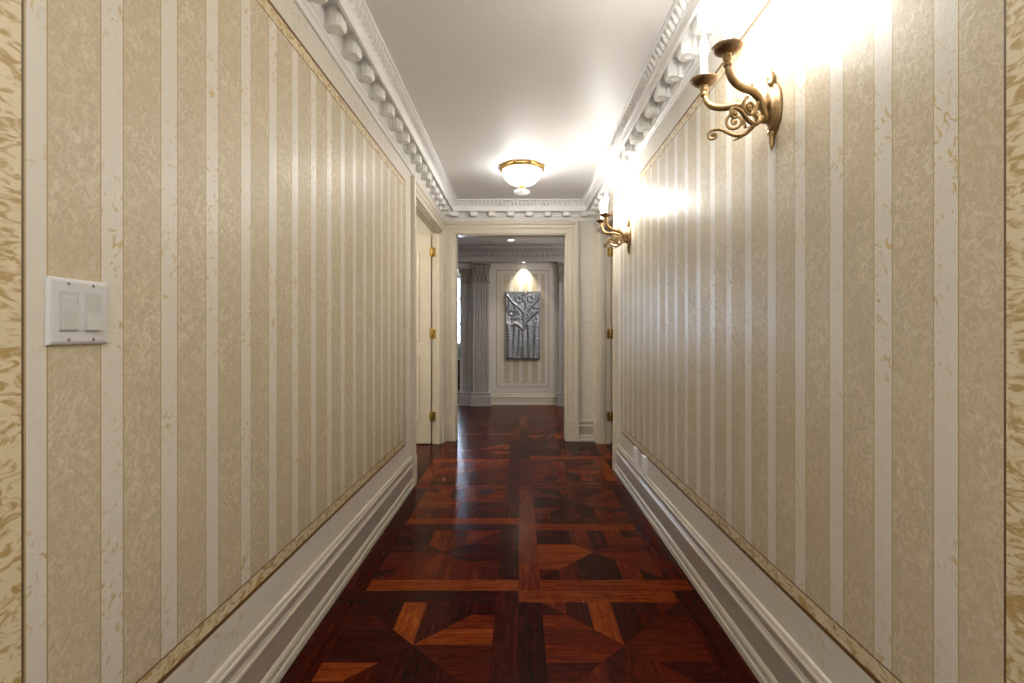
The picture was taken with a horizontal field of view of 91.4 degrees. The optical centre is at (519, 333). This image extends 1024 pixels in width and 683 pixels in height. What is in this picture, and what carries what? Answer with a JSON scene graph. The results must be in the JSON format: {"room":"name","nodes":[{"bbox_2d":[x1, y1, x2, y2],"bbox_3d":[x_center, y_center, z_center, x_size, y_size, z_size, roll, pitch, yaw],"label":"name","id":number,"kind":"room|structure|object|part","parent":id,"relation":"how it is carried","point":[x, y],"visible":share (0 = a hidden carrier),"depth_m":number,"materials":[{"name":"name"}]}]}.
{"room":"hallway","nodes":[
{"label":"hallway","id":0,"kind":"room"},
{"bbox_2d":[0,0,411,682],"bbox_3d":[-0.824,-0.115,1.735,0.089,2.410,6.670,0,0,0],"label":"wall","id":1,"kind":"structure","parent":0,"point":[244,216],"depth_m":1.16,"materials":[{"name":"paper"}]},
{"bbox_2d":[45,276,106,344],"bbox_3d":[-0.772,-0.037,0.878,0.014,0.114,0.119,0,0,0],"label":"light switch","id":2,"kind":"object","parent":1,"relation":"attached to","point":[75,310],"visible":1,"depth_m":0.86,"materials":[{"name":"white plastic"}]},
{"bbox_3d":[-0.770,-0.037,0.854,0.001,0.068,0.035,0,0,0],"label":"rocker frame","id":3,"kind":"part","parent":2,"relation":"part of","materials":[{"name":"grey plastic"}]},
{"bbox_3d":[-0.770,-0.037,0.903,0.001,0.068,0.035,0,0,0],"label":"rocker frame","id":4,"kind":"part","parent":2,"relation":"part of","materials":[{"name":"grey plastic"}]},
{"bbox_2d":[206,455,413,682],"bbox_3d":[-0.765,0.978,0.981,0.027,0.223,5.162,0,0,0],"label":"baseboard","id":5,"kind":"structure","parent":1,"relation":"attached to","point":[265,656],"depth_m":1.83,"materials":[{"name":"beige paint"}]},
{"bbox_2d":[293,0,745,220],"bbox_3d":[-0.002,-1.231,1.735,1.554,0.178,6.670,0,0,0],"label":"crown molding","id":6,"kind":"structure","parent":1,"relation":"attached to","point":[347,29],"depth_m":2.57,"materials":[{"name":"white paint"}]},
{"bbox_2d":[458,263,558,394],"bbox_3d":[0.000,-0.115,7.710,5.200,2.410,0.140,0,0,0],"label":"wall","id":7,"kind":"structure","parent":0,"point":[540,376],"depth_m":7.64,"materials":[{"name":"paper"}]},
{"bbox_2d":[458,269,471,405],"bbox_3d":[-0.830,0.055,7.585,0.214,2.070,0.110,0,0,0],"label":"pilaster","id":8,"kind":"object","parent":7,"relation":"attached to","point":[464,395],"visible":0.96,"depth_m":7.58,"materials":[{"name":"grey paint"}]},
{"bbox_2d":[470,262,491,406],"bbox_3d":[-0.589,0.007,7.545,0.324,2.165,0.190,0,0,0],"label":"pilaster","id":9,"kind":"object","parent":7,"relation":"attached to","point":[480,396],"visible":0.99,"depth_m":7.50,"materials":[{"name":"grey paint"}]},
{"bbox_2d":[458,244,563,262],"bbox_3d":[0.000,-1.198,7.492,5.200,0.245,0.295,0,0,0],"label":"crown molding","id":10,"kind":"structure","parent":7,"relation":"attached to","point":[467,253],"depth_m":7.45,"materials":[{"name":"grey paint"}]},
{"bbox_2d":[505,291,539,359],"bbox_3d":[0.041,-0.121,7.598,0.530,1.035,0.081,0,0,0],"label":"relief","id":11,"kind":"object","parent":7,"relation":"attached to","point":[522,308],"visible":1,"depth_m":7.58,"materials":[{"name":"silver metal"}]},
{"bbox_2d":[491,394,555,404],"bbox_3d":[0.057,1.004,7.625,0.993,0.172,0.030,0,0,0],"label":"baseboard","id":12,"kind":"structure","parent":7,"relation":"attached to","point":[496,399],"depth_m":7.62,"materials":[{"name":"beige paint"}]},
{"bbox_2d":[556,262,563,406],"bbox_3d":[0.706,0.007,7.545,0.324,2.165,0.190,0,0,0],"label":"pilaster","id":13,"kind":"object","parent":7,"relation":"attached to","point":[560,265],"visible":0.36,"depth_m":7.51,"materials":[{"name":"grey paint"}]},
{"bbox_2d":[416,215,612,440],"bbox_3d":[0.000,-0.115,5.135,5.400,2.410,0.130,0,0,0],"label":"wall","id":14,"kind":"structure","parent":0,"point":[585,227],"depth_m":5.07,"materials":[{"name":"paint"}]},
{"bbox_2d":[416,234,435,443],"bbox_3d":[-1.165,0.052,4.928,0.664,2.060,0.053,0,0,0],"label":"door","id":15,"kind":"structure","parent":14,"relation":"in","point":[424,250],"depth_m":4.92,"materials":[{"name":"beige paint"}]},
{"bbox_3d":[-1.187,-0.358,4.909,0.400,0.880,0.013,0,0,0],"label":"panel moulding","id":16,"kind":"part","parent":15,"relation":"part of","materials":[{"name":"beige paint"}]},
{"bbox_3d":[-1.187,0.542,4.909,0.400,0.640,0.013,0,0,0],"label":"panel moulding","id":17,"kind":"part","parent":15,"relation":"part of","materials":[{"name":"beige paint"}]},
{"bbox_2d":[411,175,578,485],"bbox_3d":[-0.136,-0.024,4.380,1.465,2.228,1.639,0,0,0],"label":"door frame","id":18,"kind":"structure","parent":14,"relation":"attached to","point":[570,228],"depth_m":5.04,"materials":[{"name":"beige paint"}]},
{"bbox_2d":[579,419,593,441],"bbox_3d":[0.679,0.978,5.056,0.167,0.223,0.027,0,0,0],"label":"baseboard","id":19,"kind":"structure","parent":14,"relation":"attached to","point":[585,425],"depth_m":5.05,"materials":[{"name":"beige paint"}]},
{"bbox_2d":[279,390,759,682],"bbox_3d":[-0.005,1.090,3.973,5.928,0.001,12.597,0,0,0],"label":"floor","id":20,"kind":"structure","parent":0,"point":[517,552],"depth_m":2.16,"materials":[{"name":"brown wood"}]},
{"bbox_2d":[458,358,459,389],"bbox_3d":[-1.450,0.772,8.989,1.160,0.635,0.461,0,0,0],"label":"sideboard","id":21,"kind":"object","parent":20,"relation":"on","point":[458,358],"visible":0.02,"depth_m":8.79,"materials":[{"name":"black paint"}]},
{"bbox_2d":[365,0,673,243],"bbox_3d":[0.000,-1.360,4.000,5.500,0.080,11.500,0,0,0],"label":"ceiling","id":22,"kind":"structure","parent":0,"point":[490,84],"depth_m":2.57,"materials":[{"name":"paint"}]},
{"bbox_2d":[499,160,544,195],"bbox_3d":[0.016,-1.211,3.970,0.354,0.218,0.354,0,0,0],"label":"ceiling light","id":23,"kind":"object","parent":22,"relation":"attached to","point":[521,174],"visible":1,"depth_m":3.87,"materials":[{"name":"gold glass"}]},
{"bbox_3d":[0.016,-1.117,3.970,0.117,0.030,0.117,0,0,22],"label":"glass dish","id":24,"kind":"part","parent":23,"relation":"part of","materials":[{"name":"white glass"}]},
{"bbox_3d":[0.016,-1.231,3.970,0.306,0.118,0.306,0,0,0],"label":"lamp shade","id":25,"kind":"part","parent":23,"relation":"part of","materials":[{"name":"white glass"}]},
{"bbox_2d":[617,0,1023,682],"bbox_3d":[0.836,-0.115,1.735,0.121,2.410,6.670,0,0,0],"label":"wall","id":26,"kind":"structure","parent":0,"point":[821,332],"depth_m":1.18,"materials":[{"name":"paper"}]},
{"bbox_2d":[593,191,617,470],"bbox_3d":[0.818,-0.018,4.515,0.157,2.216,1.108,0,0,0],"label":"door frame","id":27,"kind":"structure","parent":26,"relation":"attached to","point":[604,262],"depth_m":4.94,"materials":[{"name":"beige paint"}]},
{"bbox_2d":[607,235,612,442],"bbox_3d":[1.283,0.052,4.928,0.844,2.060,0.053,0,0,0],"label":"door","id":28,"kind":"structure","parent":26,"relation":"in","point":[609,250],"depth_m":4.92,"materials":[{"name":"beige paint"}]},
{"bbox_2d":[596,193,630,254],"bbox_3d":[0.665,-0.762,3.530,0.230,0.410,0.268,0,0,0],"label":"wall sconce","id":29,"kind":"object","parent":26,"relation":"attached to","point":[625,237],"visible":1,"depth_m":3.50,"materials":[{"name":"gold metal"}]},
{"bbox_3d":[0.593,-0.929,3.439,0.028,0.075,0.028,0,0,0],"label":"flame bulb","id":30,"kind":"part","parent":29,"relation":"part of","materials":[{"name":"white glass"}]},
{"bbox_3d":[0.665,-0.712,3.585,0.180,0.130,0.024,0,0,27],"label":"arm","id":31,"kind":"part","parent":29,"relation":"part of","materials":[{"name":"gold metal"}]},
{"bbox_3d":[0.665,-0.712,3.475,0.180,0.130,0.024,0,0,-27],"label":"arm","id":32,"kind":"part","parent":29,"relation":"part of","materials":[{"name":"gold metal"}]},
{"bbox_2d":[633,446,637,465],"bbox_3d":[0.767,0.818,3.325,0.016,0.122,0.074,0,0,0],"label":"wall outlet","id":33,"kind":"object","parent":26,"relation":"attached to","point":[635,449],"visible":1,"depth_m":3.29,"materials":[{"name":"white plastic"}]},
{"bbox_2d":[642,455,646,476],"bbox_3d":[0.767,0.818,3.085,0.016,0.122,0.074,0,0,0],"label":"wall outlet","id":34,"kind":"object","parent":26,"relation":"attached to","point":[644,458],"visible":1,"depth_m":3.05,"materials":[{"name":"white plastic"}]},
{"bbox_2d":[614,443,831,682],"bbox_3d":[0.761,0.978,1.181,0.027,0.223,5.562,0,0,0],"label":"baseboard","id":35,"kind":"structure","parent":26,"relation":"attached to","point":[772,655],"depth_m":1.85,"materials":[{"name":"beige paint"}]},
{"bbox_2d":[690,0,782,150],"bbox_3d":[0.665,-0.760,1.520,0.230,0.410,0.268,0,0,0],"label":"wall sconce","id":36,"kind":"object","parent":26,"relation":"attached to","point":[770,107],"visible":1,"depth_m":1.49,"materials":[{"name":"gold metal"}]},
{"bbox_2d":[700,84,707,97],"bbox_3d":[0.593,-0.781,1.611,0.032,0.041,0.032,0,0,0],"label":"socket","id":37,"kind":"object","parent":36,"relation":"attached to","point":[703,87],"depth_m":1.60,"materials":[{"name":"gold metal"}]},
{"bbox_3d":[0.593,-0.927,1.611,0.028,0.075,0.028,0,0,0],"label":"flame bulb","id":38,"kind":"part","parent":36,"relation":"part of","materials":[{"name":"white glass"}]},
{"bbox_2d":[722,52,732,67],"bbox_3d":[0.593,-0.781,1.429,0.032,0.041,0.032,0,0,0],"label":"socket","id":39,"kind":"object","parent":36,"relation":"attached to","point":[727,57],"depth_m":1.42,"materials":[{"name":"gold metal"}]},
{"bbox_3d":[0.593,-0.927,1.429,0.028,0.075,0.028,0,0,0],"label":"flame bulb","id":40,"kind":"part","parent":36,"relation":"part of","materials":[{"name":"white glass"}]},
{"bbox_3d":[0.665,-0.710,1.575,0.180,0.130,0.024,0,0,27],"label":"arm","id":41,"kind":"part","parent":36,"relation":"part of","materials":[{"name":"gold metal"}]},
{"bbox_3d":[0.665,-0.710,1.465,0.180,0.130,0.024,0,0,-27],"label":"arm","id":42,"kind":"part","parent":36,"relation":"part of","materials":[{"name":"gold metal"}]},
{"bbox_3d":[0.000,-0.115,9.650,5.200,2.410,0.100,0,0,0],"label":"wall window","id":43,"kind":"structure","parent":0,"visible":0},
{"bbox_2d":[458,276,459,346],"bbox_3d":[-1.610,-0.427,9.605,1.280,1.374,0.150,0,0,0],"label":"window","id":44,"kind":"structure","parent":43,"relation":"attached to","point":[458,276],"depth_m":9.65,"materials":[{"name":"white"}]}
]}

